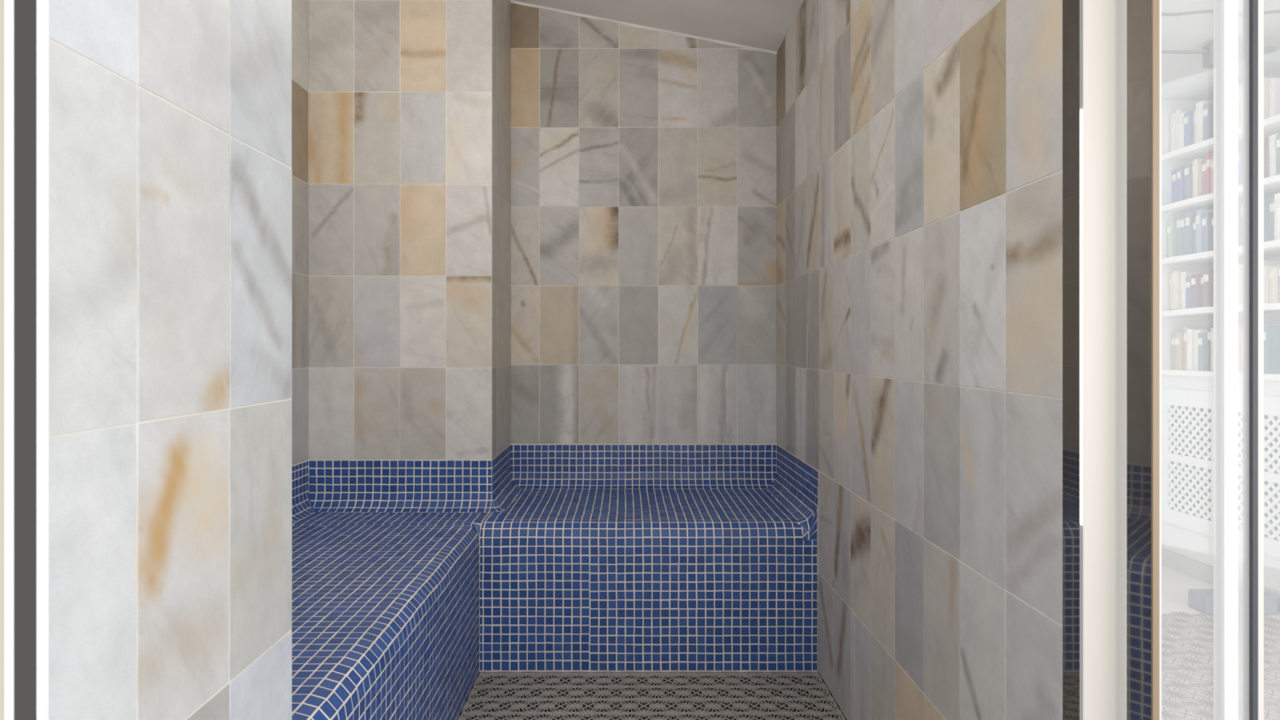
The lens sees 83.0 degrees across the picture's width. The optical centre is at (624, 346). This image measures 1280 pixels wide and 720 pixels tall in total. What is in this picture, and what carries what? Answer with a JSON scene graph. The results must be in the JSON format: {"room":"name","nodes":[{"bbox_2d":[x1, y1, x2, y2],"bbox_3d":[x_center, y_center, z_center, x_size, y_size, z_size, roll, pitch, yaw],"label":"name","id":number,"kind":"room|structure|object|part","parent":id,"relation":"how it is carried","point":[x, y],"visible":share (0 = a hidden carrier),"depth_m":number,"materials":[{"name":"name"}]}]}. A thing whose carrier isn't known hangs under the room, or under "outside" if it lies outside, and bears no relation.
{"room":"spa","nodes":[
{"label":"spa","id":0,"kind":"room"},
{"bbox_2d":[48,0,292,719],"bbox_3d":[-0.783,-0.282,0.742,0.701,2.500,0.400,0,0,0],"label":"wall pier","id":1,"kind":"object","parent":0,"point":[171,171],"visible":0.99,"depth_m":0.68,"materials":[{"name":"beige tile"}]},
{"bbox_2d":[0,0,48,719],"bbox_3d":[-0.461,-0.207,0.539,0.062,2.350,0.004,0,0,0],"label":"door frame","id":2,"kind":"structure","parent":1,"relation":"attached to","point":[24,24],"depth_m":0.54,"materials":[{"name":"white metal"}]},
{"bbox_2d":[291,0,308,524],"bbox_3d":[-1.083,-0.282,1.610,0.101,2.500,1.540,0,0,0],"label":"wall","id":3,"kind":"structure","parent":0,"point":[300,8],"depth_m":2.30,"materials":[{"name":"beige tile"}]},
{"bbox_2d":[308,0,492,526],"bbox_3d":[-0.744,-0.282,2.601,0.619,2.500,0.484,0,0,0],"label":"wall","id":4,"kind":"structure","parent":0,"point":[400,91],"depth_m":2.36,"materials":[{"name":"beige tile"}]},
{"bbox_2d":[308,460,492,512],"bbox_3d":[-0.733,0.450,2.332,0.598,0.160,0.055,0,0,0],"label":"backsplash","id":5,"kind":"structure","parent":4,"relation":"attached to","point":[334,486],"depth_m":2.36,"materials":[{"name":"tile"}]},
{"bbox_2d":[492,0,511,459],"bbox_3d":[-0.433,-0.257,2.551,0.001,2.450,0.382,0,0,0],"label":"wall","id":6,"kind":"structure","parent":0,"point":[501,9],"depth_m":2.52,"materials":[{"name":"beige tile"}]},
{"bbox_2d":[492,444,523,508],"bbox_3d":[-0.406,0.450,2.550,0.055,0.160,0.381,0,0,0],"label":"backsplash","id":7,"kind":"structure","parent":6,"relation":"attached to","point":[505,491],"depth_m":2.53,"materials":[{"name":"tile"}]},
{"bbox_2d":[510,3,777,444],"bbox_3d":[0.111,-0.282,2.792,1.130,2.500,0.101,0,0,0],"label":"wall","id":8,"kind":"structure","parent":0,"point":[643,162],"depth_m":2.74,"materials":[{"name":"beige tile"}]},
{"bbox_2d":[510,0,777,54],"bbox_3d":[0.071,-1.210,2.737,1.010,0.203,0.010,0,0,0],"label":"trim","id":9,"kind":"structure","parent":8,"relation":"attached to","point":[512,1],"depth_m":2.74,"materials":[{"name":"white"}]},
{"bbox_2d":[457,564,1279,719],"bbox_3d":[0.933,0.998,2.125,4.134,0.060,3.350,0,0,0],"label":"floor","id":10,"kind":"structure","parent":0,"point":[734,677],"depth_m":2.07,"materials":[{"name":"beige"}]},
{"bbox_2d":[291,444,817,719],"bbox_3d":[-0.229,0.669,1.842,1.608,0.599,1.799,0,0,0],"label":"tiled bench","id":11,"kind":"object","parent":10,"relation":"on","point":[674,557],"visible":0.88,"depth_m":2.15,"materials":[{"name":"tile"}]},
{"bbox_3d":[-0.733,0.669,1.549,0.600,0.598,1.212,0,0,0],"label":"seat","id":12,"kind":"part","parent":11,"relation":"part of","materials":[{"name":"tile"}]},
{"bbox_3d":[-0.734,0.473,2.257,0.599,0.206,0.203,0,0,0],"label":"seat","id":13,"kind":"part","parent":11,"relation":"part of","materials":[{"name":"tile"}]},
{"bbox_3d":[0.070,0.669,2.448,1.008,0.598,0.588,0,0,0],"label":"nook seat","id":14,"kind":"part","parent":11,"relation":"part of","materials":[{"name":"tile"}]},
{"bbox_2d":[457,671,845,719],"bbox_3d":[0.070,0.973,1.549,1.007,0.012,1.211,0,0,0],"label":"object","id":15,"kind":"structure","parent":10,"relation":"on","point":[821,685],"depth_m":2.00,"materials":[{"name":"grey tile"}]},
{"bbox_2d":[1161,99,1279,612],"bbox_3d":[2.522,-0.065,2.768,0.313,2.066,0.935,0,0,0],"label":"bookcase","id":16,"kind":"object","parent":10,"relation":"on","point":[1187,395],"visible":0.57,"depth_m":3.04,"materials":[{"name":"white paint"}]},
{"bbox_2d":[1168,273,1172,309],"bbox_3d":[2.510,-0.245,3.197,0.194,0.159,0.027,0,0,0],"label":"book","id":17,"kind":"object","parent":16,"relation":"on","point":[1171,274],"visible":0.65,"depth_m":3.20,"materials":[{"name":"white paper"}]},
{"bbox_2d":[1167,221,1176,257],"bbox_3d":[2.496,-0.475,3.195,0.188,0.159,0.032,0,0,0],"label":"book","id":18,"kind":"object","parent":16,"relation":"on","point":[1171,225],"visible":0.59,"depth_m":3.18,"materials":[{"name":"white paper"}]},
{"bbox_2d":[1169,112,1175,151],"bbox_3d":[2.508,-0.943,3.198,0.184,0.179,0.026,0,0,0],"label":"book","id":19,"kind":"object","parent":16,"relation":"on","point":[1172,125],"visible":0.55,"depth_m":3.19,"materials":[{"name":"white paper"}]},
{"bbox_2d":[1171,333,1175,369],"bbox_3d":[2.509,0.019,3.194,0.175,0.160,0.034,0,0,0],"label":"book","id":20,"kind":"object","parent":16,"relation":"on","point":[1173,335],"visible":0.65,"depth_m":3.19,"materials":[{"name":"grey paper"}]},
{"bbox_2d":[1172,168,1177,203],"bbox_3d":[2.515,-0.707,3.194,0.182,0.153,0.034,0,0,0],"label":"book","id":21,"kind":"object","parent":16,"relation":"on","point":[1174,171],"visible":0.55,"depth_m":3.19,"materials":[{"name":"blue paper"}]},
{"bbox_2d":[1176,213,1181,256],"bbox_3d":[2.503,-0.488,3.162,0.166,0.184,0.034,0,0,0],"label":"book","id":22,"kind":"object","parent":16,"relation":"on","point":[1178,216],"visible":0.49,"depth_m":3.16,"materials":[{"name":"grey paper"}]},
{"bbox_2d":[1175,332,1183,369],"bbox_3d":[2.508,0.018,3.159,0.194,0.162,0.034,0,0,0],"label":"book","id":23,"kind":"object","parent":16,"relation":"on","point":[1179,335],"visible":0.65,"depth_m":3.15,"materials":[{"name":"beige paper"}]},
{"bbox_2d":[1177,165,1184,201],"bbox_3d":[2.511,-0.709,3.161,0.182,0.157,0.030,0,0,0],"label":"book","id":24,"kind":"object","parent":16,"relation":"on","point":[1180,170],"visible":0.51,"depth_m":3.15,"materials":[{"name":"blue paper"}]},
{"bbox_2d":[1178,111,1186,148],"bbox_3d":[2.496,-0.934,3.140,0.165,0.162,0.031,0,0,0],"label":"book","id":25,"kind":"object","parent":16,"relation":"on","point":[1181,115],"visible":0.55,"depth_m":3.14,"materials":[{"name":"white paper"}]},
{"bbox_2d":[1180,213,1186,255],"bbox_3d":[2.501,-0.486,3.127,0.183,0.180,0.033,0,0,0],"label":"book","id":26,"kind":"object","parent":16,"relation":"on","point":[1183,227],"visible":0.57,"depth_m":3.12,"materials":[{"name":"teal paper"}]},
{"bbox_2d":[1174,109,1195,149],"bbox_3d":[2.512,-0.945,3.170,0.189,0.183,0.027,0,0,0],"label":"book","id":27,"kind":"object","parent":16,"relation":"on","point":[1180,111],"visible":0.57,"depth_m":3.16,"materials":[{"name":"white paper"}]},
{"bbox_3d":[2.518,-0.499,3.225,0.274,1.198,0.020,0,0,0],"label":"panel","id":28,"kind":"part","parent":16,"relation":"part of","materials":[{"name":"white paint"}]},
{"bbox_3d":[2.388,0.475,3.050,0.022,0.585,0.330,0,0,0],"label":"door","id":29,"kind":"part","parent":16,"relation":"part of","materials":[{"name":"white paint"}]},
{"bbox_2d":[1172,271,1203,309],"bbox_3d":[2.488,-0.248,3.167,0.168,0.165,0.031,0,0,0],"label":"book","id":30,"kind":"object","parent":16,"relation":"on","point":[1176,274],"visible":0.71,"depth_m":3.15,"materials":[{"name":"beige paper"}]},
{"bbox_2d":[1183,111,1193,146],"bbox_3d":[2.503,-0.931,3.107,0.189,0.155,0.032,0,0,0],"label":"book","id":31,"kind":"object","parent":16,"relation":"on","point":[1188,116],"visible":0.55,"depth_m":3.10,"materials":[{"name":"blue paper"}]},
{"bbox_2d":[1184,162,1192,199],"bbox_3d":[2.492,-0.709,3.099,0.174,0.157,0.032,0,0,0],"label":"book","id":32,"kind":"object","parent":16,"relation":"on","point":[1188,166],"visible":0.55,"depth_m":3.09,"materials":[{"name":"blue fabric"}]},
{"bbox_2d":[1186,277,1191,308],"bbox_3d":[2.507,-0.232,3.103,0.184,0.132,0.036,0,0,0],"label":"book","id":33,"kind":"object","parent":16,"relation":"on","point":[1188,279],"visible":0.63,"depth_m":3.10,"materials":[{"name":"blue paper"}]},
{"bbox_3d":[2.390,0.358,3.050,0.016,0.219,0.249,0,0,0],"label":"lattice panel","id":34,"kind":"part","parent":16,"relation":"part of","materials":[{"name":"white paint"}]},
{"bbox_3d":[2.390,0.603,3.050,0.016,0.219,0.249,0,0,0],"label":"lattice panel","id":35,"kind":"part","parent":16,"relation":"part of","materials":[{"name":"white paint"}]},
{"bbox_2d":[1185,210,1195,254],"bbox_3d":[2.502,-0.488,3.095,0.192,0.184,0.030,0,0,0],"label":"book","id":36,"kind":"object","parent":16,"relation":"on","point":[1190,215],"visible":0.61,"depth_m":3.08,"materials":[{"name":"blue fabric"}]},
{"bbox_2d":[1180,271,1203,308],"bbox_3d":[2.509,-0.245,3.136,0.188,0.159,0.028,0,0,0],"label":"book","id":37,"kind":"object","parent":16,"relation":"on","point":[1184,275],"visible":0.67,"depth_m":3.13,"materials":[{"name":"white paper"}]},
{"bbox_2d":[1193,217,1195,253],"bbox_3d":[2.498,-0.471,3.066,0.166,0.152,0.025,0,0,0],"label":"book","id":38,"kind":"object","parent":16,"relation":"on","point":[1194,219],"visible":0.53,"depth_m":3.07,"materials":[{"name":"grey paper"}]},
{"bbox_2d":[1193,110,1195,143],"bbox_3d":[2.522,-0.930,3.076,0.195,0.154,0.027,0,0,0],"label":"book","id":39,"kind":"object","parent":16,"relation":"on","point":[1194,111],"visible":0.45,"depth_m":3.08,"materials":[{"name":"beige paper"}]},
{"bbox_2d":[1191,273,1200,307],"bbox_3d":[2.497,-0.238,3.067,0.177,0.145,0.034,0,0,0],"label":"book","id":40,"kind":"object","parent":16,"relation":"on","point":[1195,277],"visible":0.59,"depth_m":3.05,"materials":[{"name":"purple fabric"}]},
{"bbox_2d":[1183,327,1208,369],"bbox_3d":[2.507,0.007,3.127,0.170,0.185,0.028,0,0,0],"label":"book","id":41,"kind":"object","parent":16,"relation":"on","point":[1184,328],"visible":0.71,"depth_m":3.13,"materials":[{"name":"beige paper"}]},
{"bbox_2d":[1192,159,1202,197],"bbox_3d":[2.507,-0.713,3.068,0.188,0.164,0.027,0,0,0],"label":"book","id":42,"kind":"object","parent":16,"relation":"on","point":[1197,163],"visible":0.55,"depth_m":3.06,"materials":[{"name":"beige paper"}]},
{"bbox_2d":[1186,328,1208,369],"bbox_3d":[2.500,0.012,3.099,0.174,0.176,0.027,0,0,0],"label":"book","id":43,"kind":"object","parent":16,"relation":"on","point":[1189,331],"visible":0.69,"depth_m":3.09,"materials":[{"name":"white paper"}]},
{"bbox_2d":[1193,329,1208,370],"bbox_3d":[2.510,0.014,3.066,0.178,0.170,0.037,0,0,0],"label":"book","id":44,"kind":"object","parent":16,"relation":"on","point":[1195,332],"visible":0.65,"depth_m":3.06,"materials":[{"name":"white paper"}]},
{"bbox_2d":[1200,272,1203,306],"bbox_3d":[2.509,-0.239,3.035,0.173,0.146,0.027,0,0,0],"label":"book","id":45,"kind":"object","parent":16,"relation":"on","point":[1202,273],"visible":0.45,"depth_m":3.04,"materials":[{"name":"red paper"}]},
{"bbox_2d":[1198,332,1208,370],"bbox_3d":[2.498,0.020,3.032,0.177,0.159,0.028,0,0,0],"label":"book","id":46,"kind":"object","parent":16,"relation":"on","point":[1202,337],"visible":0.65,"depth_m":3.02,"materials":[{"name":"paper"}]},
{"bbox_2d":[1201,158,1206,195],"bbox_3d":[2.527,-0.710,3.034,0.192,0.159,0.037,0,0,0],"label":"book","id":47,"kind":"object","parent":16,"relation":"on","point":[1203,161],"visible":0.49,"depth_m":3.04,"materials":[{"name":"paper"}]},
{"bbox_2d":[1195,101,1213,142],"bbox_3d":[2.495,-0.942,3.043,0.166,0.176,0.036,0,0,0],"label":"book","id":48,"kind":"object","parent":16,"relation":"on","point":[1199,106],"visible":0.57,"depth_m":3.04,"materials":[{"name":"white paper"}]},
{"bbox_2d":[1195,208,1213,253],"bbox_3d":[2.498,-0.486,3.039,0.185,0.181,0.026,0,0,0],"label":"book","id":49,"kind":"object","parent":16,"relation":"on","point":[1198,212],"visible":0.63,"depth_m":3.03,"materials":[{"name":"paper"}]},
{"bbox_2d":[1201,213,1213,252],"bbox_3d":[2.498,-0.476,3.009,0.180,0.160,0.032,0,0,0],"label":"book","id":50,"kind":"object","parent":16,"relation":"on","point":[1206,227],"visible":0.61,"depth_m":3.00,"materials":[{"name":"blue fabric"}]},
{"bbox_2d":[1203,268,1213,306],"bbox_3d":[2.498,-0.244,3.001,0.179,0.156,0.039,0,0,0],"label":"book","id":51,"kind":"object","parent":16,"relation":"on","point":[1207,273],"visible":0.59,"depth_m":2.99,"materials":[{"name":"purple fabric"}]},
{"bbox_2d":[1203,102,1213,140],"bbox_3d":[2.510,-0.932,3.008,0.194,0.157,0.031,0,0,0],"label":"book","id":52,"kind":"object","parent":16,"relation":"on","point":[1207,108],"visible":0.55,"depth_m":3.00,"materials":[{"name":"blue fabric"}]},
{"bbox_2d":[1206,152,1213,194],"bbox_3d":[2.517,-0.716,2.998,0.194,0.170,0.033,0,0,0],"label":"book","id":53,"kind":"object","parent":16,"relation":"on","point":[1208,156],"visible":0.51,"depth_m":3.00,"materials":[{"name":"red paper"}]},
{"bbox_2d":[1207,324,1213,370],"bbox_3d":[2.509,0.005,3.004,0.166,0.190,0.027,0,0,0],"label":"book","id":54,"kind":"object","parent":16,"relation":"on","point":[1210,326],"visible":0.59,"depth_m":3.00,"materials":[{"name":"paper"}]},
{"bbox_2d":[1210,327,1213,371],"bbox_3d":[2.500,0.010,2.971,0.166,0.180,0.037,0,0,0],"label":"book","id":55,"kind":"object","parent":16,"relation":"on","point":[1211,328],"visible":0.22,"depth_m":2.98,"materials":[{"name":"grey paper"}]},
{"bbox_2d":[1210,155,1213,193],"bbox_3d":[2.497,-0.707,2.961,0.176,0.153,0.040,0,0,0],"label":"book","id":56,"kind":"object","parent":16,"relation":"on","point":[1211,157],"visible":0.18,"depth_m":2.97,"materials":[{"name":"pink paper"}]},
{"bbox_2d":[1211,213,1213,250],"bbox_3d":[2.511,-0.473,2.979,0.176,0.155,0.026,0,0,0],"label":"book","id":57,"kind":"object","parent":16,"relation":"on","point":[1212,214],"visible":0.14,"depth_m":2.98,"materials":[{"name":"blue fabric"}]},
{"bbox_3d":[2.515,-0.149,2.768,0.277,0.029,0.895,0,0,0],"label":"shelf","id":58,"kind":"part","parent":16,"relation":"part of","materials":[{"name":"white wood"}]},
{"bbox_3d":[2.515,-0.378,2.768,0.277,0.026,0.895,0,0,0],"label":"shelf","id":59,"kind":"part","parent":16,"relation":"part of","materials":[{"name":"white wood"}]},
{"bbox_3d":[2.515,-0.613,2.768,0.277,0.029,0.895,0,0,0],"label":"shelf","id":60,"kind":"part","parent":16,"relation":"part of","materials":[{"name":"white wood"}]},
{"bbox_3d":[2.515,-0.836,2.768,0.277,0.029,0.895,0,0,0],"label":"shelf","id":61,"kind":"part","parent":16,"relation":"part of","materials":[{"name":"white wood"}]},
{"bbox_2d":[1237,201,1240,246],"bbox_3d":[2.498,-0.484,2.869,0.165,0.178,0.035,0,0,0],"label":"book","id":62,"kind":"object","parent":16,"relation":"on","point":[1238,202],"visible":0.14,"depth_m":2.85,"materials":[{"name":"blue paper"}]},
{"bbox_2d":[1237,263,1243,304],"bbox_3d":[2.515,-0.246,2.858,0.186,0.161,0.037,0,0,0],"label":"book","id":63,"kind":"object","parent":16,"relation":"on","point":[1240,267],"visible":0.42,"depth_m":2.85,"materials":[{"name":"white paper"}]},
{"bbox_2d":[1237,148,1243,185],"bbox_3d":[2.496,-0.704,2.844,0.178,0.146,0.030,0,0,0],"label":"book","id":64,"kind":"object","parent":16,"relation":"on","point":[1240,152],"visible":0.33,"depth_m":2.83,"materials":[{"name":"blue paper"}]},
{"bbox_2d":[1237,324,1243,372],"bbox_3d":[2.494,0.007,2.851,0.181,0.184,0.035,0,0,0],"label":"book","id":65,"kind":"object","parent":16,"relation":"on","point":[1240,328],"visible":0.2,"depth_m":2.83,"materials":[{"name":"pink paper"}]},
{"bbox_2d":[1240,201,1241,245],"bbox_3d":[2.508,-0.484,2.838,0.170,0.177,0.025,0,0,0],"label":"book","id":66,"kind":"object","parent":16,"relation":"on","point":[1241,202],"visible":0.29,"depth_m":2.85,"materials":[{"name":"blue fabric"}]},
{"bbox_2d":[1240,84,1243,127],"bbox_3d":[2.503,-0.939,2.820,0.190,0.171,0.026,0,0,0],"label":"book","id":67,"kind":"object","parent":16,"relation":"on","point":[1242,86],"visible":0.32,"depth_m":2.82,"materials":[{"name":"white paper"}]},
{"bbox_2d":[1240,329,1243,372],"bbox_3d":[2.499,0.015,2.819,0.182,0.168,0.027,0,0,0],"label":"book","id":68,"kind":"object","parent":16,"relation":"on","point":[1242,335],"visible":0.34,"depth_m":2.82,"materials":[{"name":"white paper"}]},
{"bbox_3d":[2.388,0.475,2.710,0.022,0.585,0.330,0,0,0],"label":"door","id":69,"kind":"part","parent":16,"relation":"part of","materials":[{"name":"white paint"}]},
{"bbox_3d":[2.390,0.358,2.710,0.016,0.219,0.249,0,0,0],"label":"lattice panel","id":70,"kind":"part","parent":16,"relation":"part of","materials":[{"name":"white paint"}]},
{"bbox_3d":[2.390,0.603,2.710,0.016,0.219,0.249,0,0,0],"label":"lattice panel","id":71,"kind":"part","parent":16,"relation":"part of","materials":[{"name":"white paint"}]},
{"bbox_3d":[2.667,-0.495,2.768,0.023,1.206,0.935,0,0,0],"label":"panel","id":72,"kind":"part","parent":16,"relation":"part of","materials":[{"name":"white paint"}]},
{"bbox_2d":[1263,137,1268,177],"bbox_3d":[2.491,-0.711,2.742,0.166,0.161,0.034,0,0,0],"label":"book","id":73,"kind":"object","parent":16,"relation":"on","point":[1265,139],"visible":0.19,"depth_m":2.73,"materials":[{"name":"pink paper"}]},
{"bbox_2d":[1263,197,1270,241],"bbox_3d":[2.502,-0.480,2.749,0.194,0.169,0.031,0,0,0],"label":"book","id":74,"kind":"object","parent":16,"relation":"on","point":[1266,200],"visible":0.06,"depth_m":2.73,"materials":[{"name":"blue paper"}]},
{"bbox_2d":[1263,77,1274,119],"bbox_3d":[2.511,-0.937,2.753,0.195,0.167,0.030,0,0,0],"label":"book","id":75,"kind":"object","parent":16,"relation":"on","point":[1265,79],"visible":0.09,"depth_m":2.74,"materials":[{"name":"white paper"}]},
{"bbox_2d":[1263,265,1277,303],"bbox_3d":[2.495,-0.237,2.751,0.177,0.142,0.031,0,0,0],"label":"book","id":76,"kind":"object","parent":16,"relation":"on","point":[1266,268],"visible":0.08,"depth_m":2.73,"materials":[{"name":"beige paper"}]},
{"bbox_2d":[1263,324,1279,373],"bbox_3d":[2.489,0.009,2.725,0.171,0.182,0.034,0,0,0],"label":"book","id":77,"kind":"object","parent":16,"relation":"on","point":[1271,332],"visible":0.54,"depth_m":2.71,"materials":[{"name":"paper"}]},
{"bbox_2d":[1269,196,1274,240],"bbox_3d":[2.524,-0.479,2.716,0.187,0.167,0.032,0,0,0],"label":"book","id":78,"kind":"object","parent":16,"relation":"on","point":[1271,199],"visible":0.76,"depth_m":2.72,"materials":[{"name":"teal paper"}]},
{"bbox_2d":[1263,261,1279,265],"bbox_3d":[2.499,-0.248,2.787,0.195,0.164,0.039,0,0,0],"label":"book","id":79,"kind":"object","parent":16,"relation":"on","point":[1265,263],"visible":0.1,"depth_m":2.77,"materials":[{"name":"beige paper"}]},
{"bbox_2d":[1263,75,1279,77],"bbox_3d":[2.502,-0.947,2.788,0.178,0.187,0.037,0,0,0],"label":"book","id":80,"kind":"object","parent":16,"relation":"on","point":[1264,76],"visible":0.07,"depth_m":2.77,"materials":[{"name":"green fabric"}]},
{"bbox_2d":[1269,266,1277,302],"bbox_3d":[2.517,-0.233,2.717,0.174,0.134,0.035,0,0,0],"label":"book","id":81,"kind":"object","parent":16,"relation":"on","point":[1273,270],"visible":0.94,"depth_m":2.71,"materials":[{"name":"beige paper"}]},
{"bbox_2d":[1268,77,1279,117],"bbox_3d":[2.525,-0.931,2.724,0.187,0.156,0.024,0,0,0],"label":"book","id":82,"kind":"object","parent":16,"relation":"on","point":[1273,83],"visible":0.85,"depth_m":2.71,"materials":[{"name":"beige paper"}]},
{"bbox_2d":[1268,133,1279,177],"bbox_3d":[2.516,-0.712,2.704,0.192,0.164,0.039,0,0,0],"label":"book","id":83,"kind":"object","parent":16,"relation":"on","point":[1272,139],"visible":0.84,"depth_m":2.71,"materials":[{"name":"beige paper"}]},
{"bbox_2d":[1274,192,1279,239],"bbox_3d":[2.509,-0.483,2.685,0.181,0.175,0.028,0,0,0],"label":"book","id":84,"kind":"object","parent":16,"relation":"on","point":[1277,196],"visible":0.84,"depth_m":2.68,"materials":[{"name":"white paper"}]},
{"bbox_2d":[1275,133,1279,175],"bbox_3d":[2.506,-0.709,2.667,0.191,0.156,0.033,0,0,0],"label":"book","id":85,"kind":"object","parent":16,"relation":"on","point":[1277,136],"visible":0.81,"depth_m":2.67,"materials":[{"name":"teal paper"}]},
{"bbox_2d":[1277,262,1279,302],"bbox_3d":[2.515,-0.239,2.679,0.168,0.147,0.038,0,0,0],"label":"book","id":86,"kind":"object","parent":16,"relation":"on","point":[1278,264],"visible":1,"depth_m":2.69,"materials":[{"name":"grey paper"}]},
{"bbox_2d":[1161,611,1279,719],"bbox_3d":[1.758,0.965,1.966,1.115,0.005,1.333,0,0,0],"label":"floor mat","id":87,"kind":"object","parent":10,"relation":"on","point":[1187,640],"visible":0.29,"depth_m":2.17,"materials":[{"name":"white fabric"}]},
{"bbox_2d":[1188,589,1277,614],"bbox_3d":[2.230,0.935,2.655,0.260,0.066,0.090,0,0,0],"label":"stone block","id":88,"kind":"object","parent":10,"relation":"on","point":[1202,600],"visible":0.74,"depth_m":2.62,"materials":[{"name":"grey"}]},
{"bbox_2d":[512,0,1279,99],"bbox_3d":[0.773,-1.311,2.081,3.814,0.431,3.078,0,0,0],"label":"ceiling","id":89,"kind":"structure","parent":0,"point":[765,24],"depth_m":2.60,"materials":[{"name":"white paint"}]},
{"bbox_2d":[1161,42,1275,68],"bbox_3d":[2.095,-1.054,2.600,0.470,0.092,0.040,0,0,0],"label":"rail","id":90,"kind":"object","parent":89,"relation":"attached to","point":[1269,52],"visible":0.36,"depth_m":2.59,"materials":[{"name":"grey metal"}]},
{"bbox_3d":[1.974,-1.061,2.600,0.228,0.008,0.012,0,0,0],"label":"rod","id":91,"kind":"part","parent":90,"relation":"part of","materials":[{"name":"grey metal"}]},
{"bbox_2d":[1161,10,1279,16],"bbox_3d":[1.990,-1.096,2.375,0.501,0.005,0.029,0,0,0],"label":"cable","id":92,"kind":"object","parent":89,"relation":"attached to","point":[1201,11],"visible":0.52,"depth_m":2.37,"materials":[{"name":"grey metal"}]},
{"bbox_2d":[776,0,1062,719],"bbox_3d":[0.625,-0.282,1.897,0.101,2.500,1.892,0,0,0],"label":"wall","id":93,"kind":"structure","parent":0,"point":[919,143],"depth_m":1.39,"materials":[{"name":"beige tile"}]},
{"bbox_2d":[764,444,817,537],"bbox_3d":[0.548,0.472,2.448,0.055,0.206,0.586,0,0,0],"label":"backsplash","id":94,"kind":"structure","parent":93,"relation":"attached to","point":[794,486],"depth_m":2.38,"materials":[{"name":"tile"}]},
{"bbox_2d":[1062,0,1263,719],"bbox_3d":[0.824,-0.207,0.891,0.507,2.350,0.070,0,0,6],"label":"door","id":95,"kind":"structure","parent":93,"relation":"in","point":[1112,49],"depth_m":0.90,"materials":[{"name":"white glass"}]}
]}

